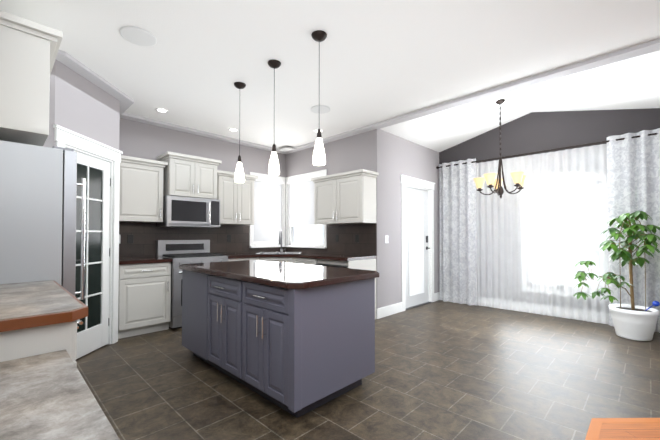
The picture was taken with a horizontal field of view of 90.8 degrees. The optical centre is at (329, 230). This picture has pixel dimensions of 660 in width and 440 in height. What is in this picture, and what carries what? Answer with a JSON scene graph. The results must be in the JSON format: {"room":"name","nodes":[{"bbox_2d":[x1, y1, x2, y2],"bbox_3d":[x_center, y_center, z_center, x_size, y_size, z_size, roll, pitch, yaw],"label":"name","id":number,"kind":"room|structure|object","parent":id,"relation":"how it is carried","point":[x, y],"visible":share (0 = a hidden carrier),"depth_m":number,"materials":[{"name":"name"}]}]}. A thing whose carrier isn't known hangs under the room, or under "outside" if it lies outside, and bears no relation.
{"room":"kitchen","nodes":[
{"label":"kitchen","id":0,"kind":"room"},
{"bbox_2d":[43,95,282,330],"bbox_3d":[-2.361,-0.116,4.799,0.160,2.800,4.470,-1,-1,44],"label":"wall","id":1,"kind":"structure","parent":0,"point":[80,104],"depth_m":4.50,"materials":[{"name":"grey paint"}]},
{"bbox_2d":[0,10,62,145],"bbox_3d":[-2.384,-0.978,2.233,0.931,0.700,0.748,-1,-1,44],"label":"upper cabinet","id":2,"kind":"object","parent":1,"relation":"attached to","point":[28,51],"visible":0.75,"depth_m":2.08,"materials":[{"name":"grey paint"}]},
{"bbox_2d":[53,125,122,358],"bbox_3d":[-2.588,-0.041,3.293,0.398,2.600,0.926,0,-1,-1],"label":"door frame","id":3,"kind":"structure","parent":1,"relation":"attached to","point":[100,174],"depth_m":3.43,"materials":[{"name":"white wood"}]},
{"bbox_2d":[119,159,165,222],"bbox_3d":[-2.549,-0.492,4.274,0.330,0.765,0.576,-1,-1,44],"label":"upper cabinet","id":4,"kind":"object","parent":1,"relation":"attached to","point":[142,184],"depth_m":4.17,"materials":[{"name":"grey paint"}]},
{"bbox_2d":[158,155,201,197],"bbox_3d":[-2.149,-0.731,4.637,0.400,0.535,0.400,-1,-1,44],"label":"upper cabinet","id":5,"kind":"object","parent":1,"relation":"attached to","point":[183,175],"depth_m":4.48,"materials":[{"name":"grey paint"}]},
{"bbox_2d":[156,195,219,227],"bbox_3d":[-2.022,-0.253,4.701,0.458,0.410,0.752,-1,-1,44],"label":"microwave","id":6,"kind":"object","parent":5,"relation":"attached to","point":[179,211],"visible":0.98,"depth_m":4.52,"materials":[{"name":"silver metal"}]},
{"bbox_2d":[202,159,217,198],"bbox_3d":[-1.953,-0.728,4.837,0.400,0.535,0.400,-1,-1,44],"label":"upper cabinet","id":7,"kind":"object","parent":1,"relation":"attached to","point":[209,170],"depth_m":4.75,"materials":[{"name":"grey paint"}]},
{"bbox_2d":[217,171,241,226],"bbox_3d":[-1.673,-0.478,5.169,0.330,0.765,0.376,-1,-1,44],"label":"upper cabinet","id":8,"kind":"object","parent":1,"relation":"attached to","point":[229,191],"depth_m":5.06,"materials":[{"name":"grey paint"}]},
{"bbox_2d":[242,175,253,226],"bbox_3d":[-1.494,-0.475,5.351,0.330,0.765,0.376,-1,-1,44],"label":"upper cabinet","id":9,"kind":"object","parent":1,"relation":"attached to","point":[248,185],"depth_m":5.29,"materials":[{"name":"grey paint"}]},
{"bbox_2d":[0,0,659,151],"bbox_3d":[1.097,-1.815,2.719,8.050,0.570,6.600,-1,-1,44],"label":"ceiling","id":10,"kind":"structure","parent":0,"point":[381,60],"depth_m":2.95,"materials":[{"name":"white paint"}]},
{"bbox_2d":[120,26,156,45],"bbox_3d":[-1.528,-1.545,2.599,0.254,0.012,0.254,0,-1,-1],"label":"ceiling speaker","id":11,"kind":"object","parent":10,"relation":"attached to","point":[137,36],"depth_m":2.58,"materials":[{"name":"white plastic"}]},
{"bbox_2d":[155,108,167,112],"bbox_3d":[-2.138,-1.521,4.135,0.148,0.004,0.148,-1,-1,35],"label":"recessed light","id":12,"kind":"object","parent":10,"relation":"in","point":[161,110],"depth_m":4.13,"materials":[{"name":"white"}]},
{"bbox_2d":[234,82,245,182],"bbox_3d":[-0.950,-1.022,3.424,0.124,1.031,0.124,-1,-1,44],"label":"pendant light","id":13,"kind":"object","parent":10,"relation":"hanging from","point":[239,177],"visible":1,"depth_m":3.39,"materials":[{"name":"white glass"}]},
{"bbox_2d":[267,59,280,174],"bbox_3d":[-0.514,-1.029,2.998,0.124,1.031,0.124,-1,-1,44],"label":"pendant light","id":14,"kind":"object","parent":10,"relation":"hanging from","point":[273,168],"visible":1,"depth_m":2.97,"materials":[{"name":"white glass"}]},
{"bbox_2d":[278,147,292,151],"bbox_3d":[-0.798,-1.458,5.873,0.260,0.012,0.160,-1,-1,44],"label":"ceiling vent","id":15,"kind":"object","parent":10,"relation":"in","point":[285,149],"visible":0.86,"depth_m":5.85,"materials":[{"name":"white"}]},
{"bbox_2d":[311,30,326,165],"bbox_3d":[-0.086,-1.036,2.578,0.124,1.031,0.124,-1,-1,44],"label":"pendant light","id":16,"kind":"object","parent":10,"relation":"hanging from","point":[319,158],"visible":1,"depth_m":2.54,"materials":[{"name":"white glass"}]},
{"bbox_2d":[310,105,329,113],"bbox_3d":[-0.122,-1.521,4.106,0.254,0.012,0.254,0,-1,-1],"label":"ceiling speaker","id":17,"kind":"object","parent":10,"relation":"attached to","point":[319,109],"depth_m":4.08,"materials":[{"name":"white plastic"}]},
{"bbox_2d":[56,39,659,153],"bbox_3d":[0.412,-1.544,2.014,7.750,0.035,4.340,-1,-1,44],"label":"crown molding","id":18,"kind":"structure","parent":10,"relation":"attached to","point":[84,71],"depth_m":3.55,"materials":[{"name":"grey paint"}]},
{"bbox_2d":[473,99,527,197],"bbox_3d":[2.372,-1.128,4.566,0.691,1.376,0.694,-1,-1,44],"label":"chandelier","id":19,"kind":"object","parent":10,"relation":"hanging from","point":[519,178],"visible":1,"depth_m":4.53,"materials":[{"name":"beige glass"}]},
{"bbox_2d":[283,129,382,318],"bbox_3d":[-0.038,-0.380,5.531,2.140,3.350,0.180,-1,-1,44],"label":"wall","id":20,"kind":"structure","parent":0,"point":[364,150],"depth_m":5.03,"materials":[{"name":"grey paint"}]},
{"bbox_2d":[249,169,326,248],"bbox_3d":[-0.729,-0.358,5.640,1.220,1.330,0.890,-1,-1,44],"label":"window","id":21,"kind":"structure","parent":20,"relation":"in","point":[305,177],"depth_m":5.98,"materials":[{"name":"white"}]},
{"bbox_2d":[253,181,281,242],"bbox_3d":[-1.139,-0.337,5.979,0.016,1.120,0.628,-1,-1,44],"label":"roller blind","id":22,"kind":"object","parent":21,"relation":"attached to","point":[267,226],"visible":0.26,"depth_m":5.97,"materials":[{"name":"white fabric"}]},
{"bbox_2d":[289,181,318,225],"bbox_3d":[-0.441,-0.489,5.872,0.958,0.820,0.016,-1,-1,44],"label":"roller blind","id":23,"kind":"object","parent":21,"relation":"attached to","point":[301,203],"visible":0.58,"depth_m":5.94,"materials":[{"name":"white fabric"}]},
{"bbox_2d":[314,175,341,226],"bbox_3d":[0.057,-0.444,5.121,0.552,0.695,0.330,-1,-1,44],"label":"upper cabinet","id":24,"kind":"object","parent":20,"relation":"attached to","point":[323,188],"depth_m":5.04,"materials":[{"name":"grey paint"}]},
{"bbox_2d":[334,171,376,226],"bbox_3d":[0.366,-0.448,4.818,0.552,0.695,0.330,-1,-1,44],"label":"upper cabinet","id":25,"kind":"object","parent":20,"relation":"attached to","point":[354,193],"depth_m":4.66,"materials":[{"name":"grey paint"}]},
{"bbox_2d":[75,300,659,439],"bbox_3d":[0.257,1.290,3.598,5.550,0.050,6.450,-1,-1,44],"label":"floor","id":26,"kind":"structure","parent":0,"point":[447,370],"depth_m":2.60,"materials":[{"name":"tile"}]},
{"bbox_2d":[0,140,85,324],"bbox_3d":[-2.333,0.339,2.288,0.885,1.810,0.872,-1,-1,44],"label":"refrigerator","id":27,"kind":"object","parent":26,"relation":"on","point":[38,188],"visible":0.62,"depth_m":2.12,"materials":[{"name":"grey metal"}]},
{"bbox_2d":[0,280,119,439],"bbox_3d":[-1.157,0.767,0.988,2.590,0.911,0.728,-1,-1,44],"label":"countertop","id":28,"kind":"structure","parent":26,"relation":"on","point":[46,393],"depth_m":1.08,"materials":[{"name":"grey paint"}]},
{"bbox_2d":[118,263,170,338],"bbox_3d":[-2.441,0.838,4.151,0.608,0.870,0.582,-1,-1,44],"label":"base cabinet","id":29,"kind":"object","parent":26,"relation":"on","point":[144,289],"depth_m":3.93,"materials":[{"name":"grey paint"}]},
{"bbox_2d":[119,255,171,266],"bbox_3d":[-2.432,0.385,4.149,0.633,0.033,0.584,-1,-1,44],"label":"countertop","id":30,"kind":"structure","parent":29,"relation":"on","point":[153,259],"depth_m":4.00,"materials":[{"name":"brown stone"}]},
{"bbox_2d":[156,240,227,328],"bbox_3d":[-1.935,0.711,4.600,0.705,1.140,0.752,-1,-1,44],"label":"range","id":31,"kind":"object","parent":26,"relation":"on","point":[179,252],"visible":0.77,"depth_m":4.45,"materials":[{"name":"silver metal"}]},
{"bbox_2d":[228,259,257,260],"bbox_3d":[-1.483,0.854,5.099,0.648,0.870,0.585,-1,-1,44],"label":"base cabinet","id":32,"kind":"object","parent":26,"relation":"on","point":[228,259],"depth_m":4.83,"materials":[{"name":"grey paint"}]},
{"bbox_2d":[179,268,374,417],"bbox_3d":[-0.576,0.819,2.946,1.782,0.870,0.877,-1,-1,44],"label":"kitchen island","id":33,"kind":"object","parent":26,"relation":"on","point":[296,340],"depth_m":2.36,"materials":[{"name":"grey paint"}]},
{"bbox_2d":[179,260,378,291],"bbox_3d":[-0.558,0.365,2.983,1.885,0.034,0.940,-1,-1,44],"label":"island countertop","id":34,"kind":"structure","parent":33,"relation":"on","point":[293,276],"depth_m":2.59,"materials":[{"name":"brown stone"}]},
{"bbox_2d":[234,251,321,262],"bbox_3d":[-0.844,0.838,5.468,1.046,0.913,1.046,-1,-1,44],"label":"sink","id":35,"kind":"object","parent":26,"relation":"on","point":[278,256],"depth_m":5.11,"materials":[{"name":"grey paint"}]},
{"bbox_2d":[224,255,261,258],"bbox_3d":[-1.094,0.401,5.384,0.816,0.040,1.526,-1,-1,44],"label":"countertop","id":36,"kind":"structure","parent":35,"relation":"on","point":[229,256],"depth_m":4.89,"materials":[{"name":"brown stone"}]},
{"bbox_2d":[286,251,376,262],"bbox_3d":[-0.375,0.398,5.176,2.134,0.040,0.816,-1,-1,44],"label":"countertop","id":37,"kind":"structure","parent":35,"relation":"on","point":[325,258],"depth_m":4.63,"materials":[{"name":"brown stone"}]},
{"bbox_2d":[256,230,300,253],"bbox_3d":[-0.844,0.277,5.457,0.833,0.569,0.833,-1,-1,44],"label":"sink","id":38,"kind":"object","parent":37,"relation":"in","point":[281,251],"depth_m":5.64,"materials":[{"name":"silver metal"}]},
{"bbox_2d":[294,259,345,265],"bbox_3d":[-0.205,0.854,5.120,0.562,0.870,0.648,-1,-1,44],"label":"base cabinet","id":39,"kind":"object","parent":26,"relation":"on","point":[299,261],"depth_m":4.78,"materials":[{"name":"grey paint"}]},
{"bbox_2d":[316,264,347,267],"bbox_3d":[0.207,0.885,4.703,0.603,0.795,0.651,-1,-1,44],"label":"dishwasher","id":40,"kind":"object","parent":26,"relation":"on","point":[340,266],"visible":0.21,"depth_m":4.50,"materials":[{"name":"silver metal"}]},
{"bbox_2d":[572,211,659,340],"bbox_3d":[3.394,0.518,3.845,0.805,1.493,0.866,-1,-1,44],"label":"potted plant","id":41,"kind":"object","parent":26,"relation":"on","point":[632,321],"visible":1,"depth_m":3.82,"materials":[{"name":"green plant"}]},
{"bbox_2d":[383,131,439,306],"bbox_3d":[1.376,-0.379,5.552,0.150,3.350,1.830,-1,-1,44],"label":"wall","id":42,"kind":"structure","parent":0,"point":[401,156],"depth_m":5.12,"materials":[{"name":"grey paint"}]},
{"bbox_2d":[377,302,401,318],"bbox_3d":[0.912,1.211,4.934,0.016,0.150,0.666,-1,-1,44],"label":"baseboard","id":43,"kind":"structure","parent":42,"relation":"attached to","point":[385,311],"depth_m":4.91,"materials":[{"name":"white wood"}]},
{"bbox_2d":[400,175,434,311],"bbox_3d":[1.472,0.209,5.617,0.182,2.175,1.140,-1,-1,44],"label":"door","id":44,"kind":"structure","parent":42,"relation":"attached to","point":[417,232],"depth_m":5.60,"materials":[{"name":"white wood"}]},
{"bbox_2d":[439,108,659,163],"bbox_3d":[3.230,-0.386,5.122,3.400,3.350,0.150,-1,-1,44],"label":"wall","id":45,"kind":"structure","parent":0,"point":[534,132],"depth_m":4.92,"materials":[{"name":"grey paint"}]},
{"bbox_2d":[436,128,659,332],"bbox_3d":[3.105,0.016,5.003,3.070,2.518,0.184,-1,-1,44],"label":"curtain","id":46,"kind":"object","parent":45,"relation":"attached to","point":[532,243],"visible":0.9,"depth_m":4.84,"materials":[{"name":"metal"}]},
{"bbox_2d":[439,158,476,305],"bbox_3d":[2.258,0.028,5.774,0.670,2.518,0.100,-1,-1,44],"label":"drape","id":47,"kind":"object","parent":46,"relation":"hanging from","point":[457,186],"depth_m":5.76,"materials":[{"name":"white fabric"}]},
{"bbox_2d":[607,128,659,332],"bbox_3d":[3.925,0.002,4.146,0.590,2.518,0.104,-1,-1,44],"label":"drape","id":48,"kind":"object","parent":46,"relation":"hanging from","point":[633,159],"depth_m":4.18,"materials":[{"name":"white fabric"}]},
{"bbox_2d":[585,418,659,439],"bbox_3d":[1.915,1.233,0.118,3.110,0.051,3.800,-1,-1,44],"label":"table","id":49,"kind":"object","parent":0,"point":[624,429],"depth_m":2.02,"materials":[{"name":"brown wood"}]},
{"label":"outside","id":50,"kind":"structure","parent":0,"visible":0},
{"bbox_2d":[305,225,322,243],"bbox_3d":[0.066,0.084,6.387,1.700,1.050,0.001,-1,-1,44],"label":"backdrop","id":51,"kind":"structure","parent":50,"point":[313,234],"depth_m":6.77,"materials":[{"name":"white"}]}
]}

